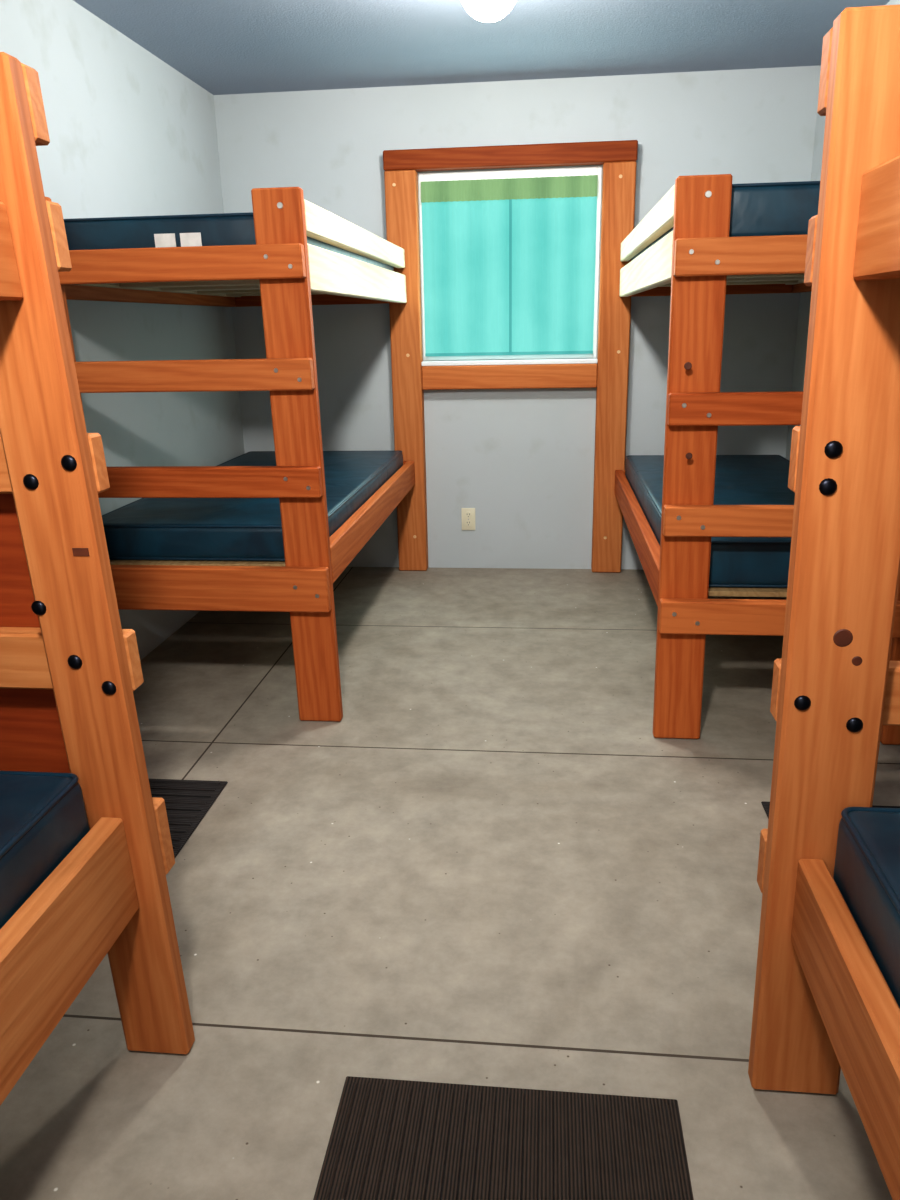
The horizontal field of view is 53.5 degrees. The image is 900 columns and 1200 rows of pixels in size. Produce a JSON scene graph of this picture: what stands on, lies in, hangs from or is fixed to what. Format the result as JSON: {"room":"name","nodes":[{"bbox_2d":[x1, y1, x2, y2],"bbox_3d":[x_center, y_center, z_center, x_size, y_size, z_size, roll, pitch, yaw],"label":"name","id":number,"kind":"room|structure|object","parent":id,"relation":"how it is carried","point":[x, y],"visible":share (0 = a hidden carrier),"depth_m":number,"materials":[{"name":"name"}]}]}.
{"room":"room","nodes":[
{"label":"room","id":0,"kind":"room"},
{"bbox_2d":[0,0,244,660],"bbox_3d":[-1.389,-0.427,1.791,0.100,2.210,5.660,1,17,6],"label":"wall","id":1,"kind":"structure","parent":0,"point":[130,134],"depth_m":3.28,"materials":[{"name":"paint"}]},
{"bbox_2d":[0,567,899,1199],"bbox_3d":[0.002,0.684,1.983,2.854,0.080,5.660,1,17,6],"label":"floor","id":2,"kind":"structure","parent":0,"point":[493,869],"depth_m":1.94,"materials":[{"name":"concrete"}]},
{"bbox_2d":[0,52,194,1105],"bbox_3d":[-1.007,0.303,0.554,0.908,1.528,1.868,1,17,6],"label":"bunk","id":3,"kind":"object","parent":2,"relation":"on","point":[87,854],"visible":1,"depth_m":1.29,"materials":[{"name":"brown wood"}]},
{"bbox_2d":[149,779,227,857],"bbox_3d":[-0.922,0.589,2.196,0.555,0.010,0.625,1,17,6],"label":"mat","id":4,"kind":"object","parent":2,"relation":"on","point":[187,802],"visible":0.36,"depth_m":2.36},
{"bbox_2d":[45,187,414,721],"bbox_3d":[-0.702,-0.621,3.476,0.873,1.553,1.841,1,17,6],"label":"bunk","id":5,"kind":"object","parent":2,"relation":"on","point":[256,531],"visible":0.73,"depth_m":2.66,"materials":[{"name":"brown wood"}]},
{"bbox_2d":[313,1076,693,1199],"bbox_3d":[0.058,0.902,1.123,0.540,0.010,0.710,1,17,6],"label":"doormat","id":6,"kind":"object","parent":2,"relation":"on","point":[390,1139],"visible":1,"depth_m":1.35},
{"bbox_2d":[614,174,899,744],"bbox_3d":[1.074,-0.583,3.263,0.803,1.538,1.893,1,17,6],"label":"bunk","id":7,"kind":"object","parent":2,"relation":"on","point":[701,523],"visible":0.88,"depth_m":2.45,"materials":[{"name":"brown wood"}]},
{"bbox_2d":[748,5,899,1199],"bbox_3d":[0.758,0.324,0.371,0.793,1.528,1.860,1,17,6],"label":"bunk","id":8,"kind":"object","parent":2,"relation":"on","point":[827,993],"visible":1,"depth_m":1.16,"materials":[{"name":"brown wood"}]},
{"bbox_2d":[761,801,899,818],"bbox_3d":[1.017,0.608,2.009,0.490,0.010,0.570,1,17,6],"label":"mat","id":9,"kind":"object","parent":2,"relation":"on","point":[766,805],"visible":0.06,"depth_m":2.27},
{"bbox_2d":[73,0,889,94],"bbox_3d":[-0.042,-1.503,1.306,2.854,0.080,5.660,1,17,6],"label":"ceiling","id":10,"kind":"structure","parent":0,"point":[224,47],"depth_m":3.31,"materials":[{"name":"paint"}]},
{"bbox_2d":[461,0,515,21],"bbox_3d":[0.110,-1.743,2.524,0.170,0.187,0.170,1,17,6],"label":"ceiling light","id":11,"kind":"object","parent":10,"relation":"attached to","point":[481,10],"visible":1,"depth_m":2.51,"materials":[{"name":"white"}]},
{"bbox_2d":[214,65,820,569],"bbox_3d":[0.274,-1.232,4.283,2.654,2.210,0.100,1,17,6],"label":"wall","id":12,"kind":"structure","parent":0,"point":[523,459],"depth_m":4.13,"materials":[{"name":"paint"}]},
{"bbox_2d":[461,508,474,529],"bbox_3d":[0.093,-0.407,4.503,0.070,0.114,0.009,1,17,6],"label":"wall outlet","id":13,"kind":"object","parent":12,"relation":"attached to","point":[467,514],"visible":1,"depth_m":4.50,"materials":[{"name":"beige plastic"}]},
{"bbox_2d":[383,140,637,572],"bbox_3d":[0.279,-1.078,4.236,1.118,1.940,0.078,1,17,6],"label":"window","id":14,"kind":"structure","parent":12,"relation":"in","point":[411,375],"depth_m":4.17,"materials":[{"name":"brown wood"}]},
{"bbox_2d":[421,175,597,355],"bbox_3d":[0.269,-1.524,4.115,0.791,0.763,0.025,1,17,6],"label":"window curtain","id":15,"kind":"object","parent":14,"relation":"attached to","point":[509,263],"depth_m":4.11,"materials":[{"name":"teal fabric"}]},
{"bbox_2d":[419,166,601,360],"bbox_3d":[0.277,-1.546,4.157,0.823,0.823,0.054,1,17,6],"label":"sash","id":16,"kind":"object","parent":14,"relation":"attached to","point":[573,171],"depth_m":4.05,"materials":[{"name":"white"}]},
{"bbox_2d":[785,0,899,460],"bbox_3d":[1.349,-0.392,1.498,0.100,2.210,5.660,1,17,6],"label":"wall","id":17,"kind":"structure","parent":0,"point":[805,297],"depth_m":3.97,"materials":[{"name":"paint"}]}
]}

